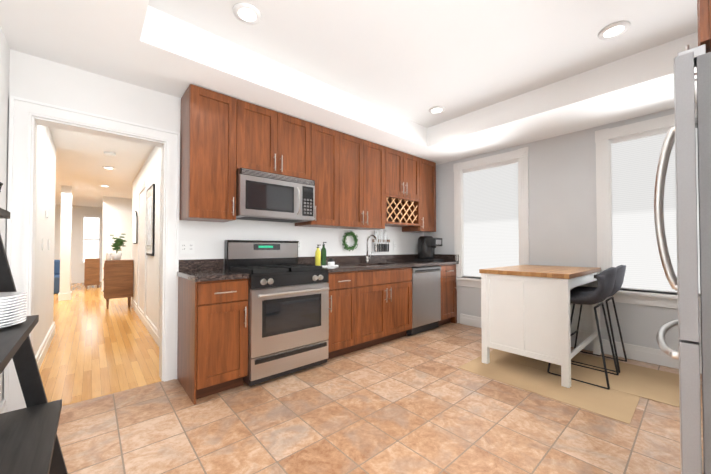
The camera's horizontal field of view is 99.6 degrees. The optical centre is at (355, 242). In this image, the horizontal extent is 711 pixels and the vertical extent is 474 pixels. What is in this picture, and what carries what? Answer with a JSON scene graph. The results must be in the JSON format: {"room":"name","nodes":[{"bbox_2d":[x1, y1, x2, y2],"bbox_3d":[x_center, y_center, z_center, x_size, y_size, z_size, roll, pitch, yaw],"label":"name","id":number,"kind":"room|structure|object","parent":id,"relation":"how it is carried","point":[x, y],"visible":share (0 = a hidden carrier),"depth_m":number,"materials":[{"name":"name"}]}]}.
{"room":"kitchen","nodes":[
{"label":"kitchen","id":0,"kind":"room"},
{"bbox_2d":[0,26,9,402],"bbox_3d":[-1.098,-0.241,0.507,0.140,2.760,3.800,1,-1,-41],"label":"wall","id":1,"kind":"structure","parent":0,"point":[4,79],"depth_m":1.90,"materials":[{"name":"paint"}]},
{"bbox_2d":[33,125,56,355],"bbox_3d":[-3.180,-0.200,2.971,0.120,2.760,2.370,1,-1,-41],"label":"wall","id":2,"kind":"structure","parent":0,"point":[46,228],"depth_m":3.15,"materials":[{"name":"paint"}]},
{"bbox_2d":[42,238,44,249],"bbox_3d":[-3.153,0.022,3.037,0.008,0.120,0.120,1,-1,-41],"label":"light switch","id":3,"kind":"object","parent":2,"relation":"attached to","point":[43,239],"depth_m":3.01,"materials":[{"name":"plastic"}]},
{"bbox_2d":[57,186,72,293],"bbox_3d":[-6.328,-0.139,6.574,0.160,2.760,0.320,1,-1,-41],"label":"wall","id":4,"kind":"structure","parent":0,"point":[65,246],"depth_m":6.46,"materials":[{"name":"paint"}]},
{"bbox_2d":[57,205,100,282],"bbox_3d":[-9.151,-0.093,9.352,5.780,2.760,0.120,1,-1,-41],"label":"wall","id":5,"kind":"structure","parent":0,"point":[59,228],"depth_m":9.55,"materials":[{"name":"paint"}]},
{"bbox_2d":[79,215,101,263],"bbox_3d":[-8.578,-0.091,9.761,0.560,1.570,0.080,1,-1,-41],"label":"window","id":6,"kind":"structure","parent":5,"relation":"in","point":[91,240],"depth_m":9.78,"materials":[{"name":"glass"}]},
{"bbox_2d":[48,127,154,207],"bbox_3d":[-5.938,-1.280,5.618,5.900,0.110,9.960,1,-1,-41],"label":"ceiling","id":7,"kind":"structure","parent":0,"point":[82,159],"depth_m":4.84,"materials":[{"name":"paint"}]},
{"bbox_2d":[102,166,115,168],"bbox_3d":[-4.075,-1.229,4.964,0.180,0.012,0.180,1,-1,-41],"label":"recessed light","id":8,"kind":"object","parent":7,"relation":"in","point":[106,167],"visible":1,"depth_m":4.94,"materials":[{"name":"paint"}]},
{"bbox_2d":[104,152,115,156],"bbox_3d":[-3.430,-1.231,4.199,0.130,0.034,0.130,1,-1,-41],"label":"smoke detector","id":9,"kind":"object","parent":7,"relation":"attached to","point":[111,154],"visible":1,"depth_m":4.17,"materials":[{"name":"plastic"}]},
{"bbox_2d":[101,185,132,285],"bbox_3d":[-5.806,-0.109,8.428,1.970,2.760,0.120,1,-1,-41],"label":"wall","id":10,"kind":"structure","parent":0,"point":[109,203],"depth_m":7.81,"materials":[{"name":"paint"}]},
{"bbox_2d":[129,146,160,327],"bbox_3d":[-3.029,-0.175,4.467,0.120,2.760,4.420,1,-1,-41],"label":"wall","id":11,"kind":"structure","parent":0,"point":[149,171],"depth_m":4.11,"materials":[{"name":"paint"}]},
{"bbox_2d":[133,211,137,243],"bbox_3d":[-4.023,-0.278,5.492,0.019,0.600,0.550,1,-1,-41],"label":"mirror","id":12,"kind":"object","parent":11,"relation":"attached to","point":[135,229],"visible":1,"depth_m":5.38,"materials":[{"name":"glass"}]},
{"bbox_2d":[146,184,154,255],"bbox_3d":[-2.788,-0.286,4.082,0.023,0.930,0.600,1,-1,-41],"label":"framed picture","id":13,"kind":"object","parent":11,"relation":"attached to","point":[150,228],"visible":1,"depth_m":3.97,"materials":[{"name":"white paper"}]},
{"bbox_2d":[3,49,423,397],"bbox_3d":[-0.631,-0.190,3.538,4.840,2.760,0.140,1,-1,-41],"label":"wall","id":14,"kind":"structure","parent":0,"point":[34,78],"depth_m":2.56,"materials":[{"name":"paint"}]},
{"bbox_2d":[0,95,179,413],"bbox_3d":[-0.739,0.082,0.964,1.010,2.130,3.960,1,-1,-41],"label":"door frame","id":15,"kind":"structure","parent":14,"relation":"attached to","point":[27,117],"depth_m":2.41,"materials":[{"name":"paint"}]},
{"bbox_2d":[180,241,194,253],"bbox_3d":[-1.495,0.043,2.673,0.115,0.115,0.008,1,-1,-41],"label":"electrical outlet","id":16,"kind":"object","parent":14,"relation":"attached to","point":[187,247],"visible":1,"depth_m":2.67,"materials":[{"name":"plastic"}]},
{"bbox_2d":[180,84,247,221],"bbox_3d":[-1.268,-0.730,2.664,0.438,1.070,0.340,1,-1,-41],"label":"upper cabinet","id":17,"kind":"object","parent":14,"relation":"attached to","point":[214,125],"depth_m":2.53,"materials":[{"name":"brown wood"}]},
{"bbox_2d":[248,103,311,179],"bbox_3d":[-0.865,-0.950,3.021,0.770,0.618,0.340,1,-1,-41],"label":"upper cabinet","id":18,"kind":"object","parent":14,"relation":"attached to","point":[278,143],"depth_m":2.90,"materials":[{"name":"brown wood"}]},
{"bbox_2d":[236,168,314,222],"bbox_3d":[-0.822,-0.428,2.963,0.758,0.415,0.465,1,-1,-41],"label":"microwave","id":19,"kind":"object","parent":18,"relation":"attached to","point":[266,196],"visible":1,"depth_m":2.79,"materials":[{"name":"silver metal"}]},
{"bbox_2d":[179,255,417,270],"bbox_3d":[-0.209,0.222,3.788,3.578,0.100,0.022,1,-1,-41],"label":"backsplash","id":20,"kind":"structure","parent":14,"relation":"attached to","point":[194,264],"depth_m":3.51,"materials":[{"name":"black stone"}]},
{"bbox_2d":[296,240,301,249],"bbox_3d":[-0.644,0.030,3.420,0.070,0.115,0.008,1,-1,-41],"label":"electrical outlet","id":21,"kind":"object","parent":14,"relation":"attached to","point":[300,245],"visible":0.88,"depth_m":3.42,"materials":[{"name":"plastic"}]},
{"bbox_2d":[295,123,343,227],"bbox_3d":[-0.436,-0.718,3.393,0.506,1.070,0.340,1,-1,-41],"label":"upper cabinet","id":22,"kind":"object","parent":14,"relation":"attached to","point":[327,144],"depth_m":3.30,"materials":[{"name":"brown wood"}]},
{"bbox_2d":[342,230,357,250],"bbox_3d":[-0.070,-0.020,3.897,0.265,0.275,0.047,1,-1,-41],"label":"wreath","id":23,"kind":"object","parent":14,"relation":"hanging from","point":[352,234],"visible":0.98,"depth_m":3.88,"materials":[{"name":"green plant"}]},
{"bbox_2d":[344,133,391,229],"bbox_3d":[-0.013,-0.711,3.764,0.891,1.070,0.340,1,-1,-41],"label":"upper cabinet","id":24,"kind":"object","parent":14,"relation":"attached to","point":[361,184],"depth_m":3.67,"materials":[{"name":"brown wood"}]},
{"bbox_2d":[373,229,389,251],"bbox_3d":[0.376,-0.030,4.298,0.340,0.324,0.033,1,-1,-41],"label":"rail","id":25,"kind":"object","parent":14,"relation":"attached to","point":[383,246],"visible":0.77,"depth_m":4.30,"materials":[{"name":"silver metal"}]},
{"bbox_2d":[392,149,419,203],"bbox_3d":[0.547,-0.929,4.259,0.735,0.618,0.340,1,-1,-41],"label":"upper cabinet","id":26,"kind":"object","parent":14,"relation":"attached to","point":[405,167],"depth_m":4.16,"materials":[{"name":"brown wood"}]},
{"bbox_2d":[396,158,435,231],"bbox_3d":[0.951,-0.697,4.610,0.478,1.070,0.340,1,-1,-41],"label":"upper cabinet","id":27,"kind":"object","parent":14,"relation":"attached to","point":[413,215],"depth_m":4.48,"materials":[{"name":"brown wood"}]},
{"bbox_2d":[0,0,697,164],"bbox_3d":[0.668,-1.440,2.077,4.560,0.310,3.800,1,-1,-41],"label":"ceiling","id":28,"kind":"structure","parent":0,"point":[492,75],"depth_m":2.35,"materials":[{"name":"paint"}]},
{"bbox_2d":[233,2,260,23],"bbox_3d":[-0.725,-1.529,2.014,0.180,0.012,0.180,1,-1,-41],"label":"recessed light","id":29,"kind":"object","parent":28,"relation":"in","point":[247,13],"visible":1,"depth_m":2.01,"materials":[{"name":"paint"}]},
{"bbox_2d":[429,106,444,113],"bbox_3d":[0.926,-1.505,3.422,0.180,0.012,0.180,1,-1,-41],"label":"recessed light","id":30,"kind":"object","parent":28,"relation":"in","point":[436,109],"visible":1,"depth_m":3.41,"materials":[{"name":"paint"}]},
{"bbox_2d":[598,21,629,39],"bbox_3d":[1.865,-1.526,2.171,0.180,0.012,0.180,1,-1,-41],"label":"recessed light","id":31,"kind":"object","parent":28,"relation":"in","point":[613,30],"visible":0.98,"depth_m":2.16,"materials":[{"name":"paint"}]},
{"bbox_2d":[39,282,703,473],"bbox_3d":[-3.898,1.241,4.812,7.760,0.060,14.000,1,-1,-41],"label":"floor","id":32,"kind":"structure","parent":0,"point":[420,403],"depth_m":1.99,"materials":[{"name":"tile"}]},
{"bbox_2d":[0,208,67,473],"bbox_3d":[-1.222,0.247,0.976,0.417,1.800,0.920,1,-1,-41],"label":"ladder shelf","id":33,"kind":"object","parent":32,"relation":"on","point":[29,442],"visible":0.92,"depth_m":1.21,"materials":[{"name":"black wood"}]},
{"bbox_2d":[0,292,26,328],"bbox_3d":[-1.378,0.262,1.118,0.210,0.124,0.210,1,-1,-41],"label":"plates","id":34,"kind":"object","parent":33,"relation":"on","point":[12,308],"visible":1,"depth_m":1.15,"materials":[{"name":"white ceramic"}]},
{"bbox_2d":[54,260,59,293],"bbox_3d":[-7.724,0.858,7.581,0.750,0.800,1.000,1,-1,-41],"label":"sofa","id":35,"kind":"object","parent":32,"relation":"on","point":[56,276],"depth_m":7.35,"materials":[{"name":"blue fabric"}]},
{"bbox_2d":[84,258,99,287],"bbox_3d":[-7.458,0.863,8.513,0.320,0.820,0.450,1,-1,-41],"label":"cabinet","id":36,"kind":"object","parent":32,"relation":"on","point":[92,272],"visible":0.98,"depth_m":8.35,"materials":[{"name":"brown wood"}]},
{"bbox_2d":[102,260,133,308],"bbox_3d":[-4.508,0.782,5.701,0.444,0.888,0.346,1,-1,-41],"label":"chest","id":37,"kind":"object","parent":32,"relation":"on","point":[118,279],"visible":1,"depth_m":5.58,"materials":[{"name":"brown wood"}]},
{"bbox_2d":[106,253,111,260],"bbox_3d":[-4.539,0.267,5.529,0.084,0.135,0.084,1,-1,-41],"label":"jar","id":38,"kind":"object","parent":37,"relation":"on","point":[108,257],"visible":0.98,"depth_m":5.50,"materials":[{"name":"white ceramic"}]},
{"bbox_2d":[110,234,126,259],"bbox_3d":[-4.543,0.086,5.751,0.277,0.504,0.304,1,-1,-41],"label":"plant","id":39,"kind":"object","parent":37,"relation":"on","point":[119,241],"visible":1,"depth_m":5.69,"materials":[{"name":"green plant"}]},
{"bbox_2d":[177,275,247,404],"bbox_3d":[-1.205,0.730,2.508,0.384,0.886,0.620,1,-1,-41],"label":"base cabinet","id":40,"kind":"object","parent":32,"relation":"on","point":[212,345],"depth_m":2.29,"materials":[{"name":"brown wood"}]},
{"bbox_2d":[177,271,248,282],"bbox_3d":[-1.202,0.269,2.504,0.392,0.037,0.642,1,-1,-41],"label":"countertop","id":41,"kind":"structure","parent":40,"relation":"on","point":[197,276],"depth_m":2.31,"materials":[{"name":"black stone"}]},
{"bbox_3d":[-0.347,0.257,3.313,0.280,0.012,0.160,1,-1,-41],"label":"soap tray","id":42,"kind":"object","parent":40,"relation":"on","visible":0},
{"bbox_2d":[315,245,320,265],"bbox_3d":[-0.407,0.137,3.263,0.062,0.225,0.059,1,-1,-41],"label":"soap bottle","id":43,"kind":"object","parent":42,"relation":"on","point":[317,257],"visible":1,"depth_m":3.24,"materials":[{"name":"yellow plastic"}]},
{"bbox_2d":[321,242,325,264],"bbox_3d":[-0.350,0.123,3.313,0.062,0.255,0.059,1,-1,-41],"label":"soap bottle","id":44,"kind":"object","parent":42,"relation":"on","point":[323,255],"visible":1,"depth_m":3.29,"materials":[{"name":"green glass"}]},
{"bbox_2d":[328,258,334,264],"bbox_3d":[-0.273,0.214,3.366,0.080,0.075,0.080,1,-1,-41],"label":"sponge caddy","id":45,"kind":"object","parent":42,"relation":"on","point":[331,261],"visible":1,"depth_m":3.34,"materials":[{"name":"white ceramic"}]},
{"bbox_2d":[224,240,328,385],"bbox_3d":[-0.732,0.578,2.842,0.758,1.200,0.713,1,-1,-41],"label":"range","id":46,"kind":"object","parent":32,"relation":"on","point":[288,313],"visible":0.96,"depth_m":2.63,"materials":[{"name":"silver metal"}]},
{"bbox_2d":[327,271,364,359],"bbox_3d":[-0.312,0.743,3.291,0.462,0.886,0.620,1,-1,-41],"label":"base cabinet","id":47,"kind":"object","parent":32,"relation":"on","point":[346,288],"depth_m":3.09,"materials":[{"name":"brown wood"}]},
{"bbox_2d":[365,263,411,347],"bbox_3d":[0.134,0.750,3.683,0.998,0.886,0.620,1,-1,-41],"label":"base cabinet","id":48,"kind":"object","parent":32,"relation":"on","point":[370,300],"depth_m":3.49,"materials":[{"name":"brown wood"}]},
{"bbox_2d":[313,259,452,270],"bbox_3d":[0.432,0.293,3.936,2.418,0.037,0.642,1,-1,-41],"label":"countertop","id":49,"kind":"structure","parent":48,"relation":"on","point":[404,262],"depth_m":3.66,"materials":[{"name":"black stone"}]},
{"bbox_2d":[414,236,443,261],"bbox_3d":[1.105,0.094,4.542,0.260,0.380,0.353,1,-1,-41],"label":"coffee machine","id":50,"kind":"object","parent":49,"relation":"on","point":[426,246],"visible":1,"depth_m":4.46,"materials":[{"name":"black plastic"}]},
{"bbox_2d":[406,265,440,335],"bbox_3d":[0.775,0.763,4.187,0.622,0.875,0.574,1,-1,-41],"label":"dishwasher","id":51,"kind":"object","parent":32,"relation":"on","point":[426,298],"visible":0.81,"depth_m":3.96,"materials":[{"name":"silver metal"}]},
{"bbox_2d":[439,263,458,325],"bbox_3d":[1.158,0.765,4.581,0.466,0.886,0.620,1,-1,-41],"label":"base cabinet","id":52,"kind":"object","parent":32,"relation":"on","point":[448,273],"depth_m":4.36,"materials":[{"name":"brown wood"}]},
{"bbox_2d":[479,265,600,387],"bbox_3d":[1.917,0.725,3.074,1.200,0.915,0.745,1,-1,-41],"label":"kitchen island","id":53,"kind":"object","parent":32,"relation":"on","point":[526,310],"visible":0.96,"depth_m":2.69,"materials":[{"name":"white paint"}]},
{"bbox_2d":[458,349,679,423],"bbox_3d":[1.939,1.174,2.716,1.330,0.003,1.450,1,-1,-41],"label":"rug","id":54,"kind":"object","parent":32,"relation":"on","point":[630,385],"visible":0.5,"depth_m":2.53,"materials":[{"name":"beige fabric"}]},
{"bbox_2d":[547,267,618,389],"bbox_3d":[2.030,0.692,2.674,0.476,0.963,0.462,1,-1,-41],"label":"stool","id":55,"kind":"object","parent":54,"relation":"on","point":[606,278],"visible":0.79,"depth_m":2.48,"materials":[{"name":"fabric"}]},
{"bbox_2d":[570,265,626,372],"bbox_3d":[2.390,0.697,2.990,0.476,0.963,0.462,1,-1,-41],"label":"stool","id":56,"kind":"object","parent":54,"relation":"on","point":[620,274],"visible":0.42,"depth_m":2.90,"materials":[{"name":"metal"}]},
{"bbox_2d":[654,44,710,473],"bbox_3d":[1.662,0.253,1.029,0.910,1.790,0.896,1,-1,-41],"label":"fridge","id":57,"kind":"object","parent":32,"relation":"on","point":[681,134],"visible":1,"depth_m":0.99,"materials":[{"name":"metal"}]},
{"bbox_2d":[424,103,701,356],"bbox_3d":[2.435,-0.189,3.606,0.140,2.760,4.080,1,-1,-41],"label":"wall","id":58,"kind":"structure","parent":0,"point":[562,201],"depth_m":3.49,"materials":[{"name":"paint"}]},
{"bbox_2d":[435,255,458,262],"bbox_3d":[1.339,0.237,4.719,0.022,0.100,0.620,1,-1,-41],"label":"backsplash","id":59,"kind":"structure","parent":58,"relation":"attached to","point":[454,257],"depth_m":4.59,"materials":[{"name":"black stone"}]},
{"bbox_2d":[453,147,528,287],"bbox_3d":[1.860,-0.277,4.184,0.165,1.836,1.084,1,-1,-41],"label":"window","id":60,"kind":"structure","parent":58,"relation":"in","point":[521,155],"depth_m":4.16,"materials":[{"name":"paint"}]},
{"bbox_2d":[463,160,518,277],"bbox_3d":[1.885,-0.283,4.206,0.078,1.568,0.780,1,-1,-41],"label":"window shade","id":61,"kind":"object","parent":60,"relation":"attached to","point":[491,218],"visible":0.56,"depth_m":4.18,"materials":[{"name":"fabric"}]},
{"bbox_2d":[460,314,701,373],"bbox_3d":[2.582,1.114,3.294,0.022,0.145,3.110,1,-1,-41],"label":"baseboard","id":62,"kind":"structure","parent":58,"relation":"attached to","point":[635,352],"depth_m":3.05,"materials":[{"name":"paint"}]},
{"bbox_2d":[595,109,700,310],"bbox_3d":[2.982,-0.299,2.904,0.165,1.836,1.080,1,-1,-41],"label":"window","id":63,"kind":"structure","parent":58,"relation":"in","point":[604,138],"depth_m":3.19,"materials":[{"name":"paint"}]},
{"bbox_2d":[611,128,699,294],"bbox_3d":[3.007,-0.304,2.926,0.078,1.568,0.776,1,-1,-41],"label":"window shade","id":64,"kind":"object","parent":63,"relation":"attached to","point":[635,159],"visible":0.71,"depth_m":3.03,"materials":[{"name":"fabric"}]},
{"bbox_3d":[1.967,-0.239,0.576,4.840,2.760,0.140,1,-1,-41],"label":"wall","id":65,"kind":"structure","parent":0,"visible":0},
{"bbox_2d":[685,0,710,80],"bbox_3d":[1.705,-0.970,1.001,0.910,0.645,0.818,1,-1,-41],"label":"upper cabinet","id":66,"kind":"object","parent":65,"relation":"attached to","point":[704,19],"visible":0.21,"depth_m":0.97,"materials":[{"name":"brown wood"}]}
]}

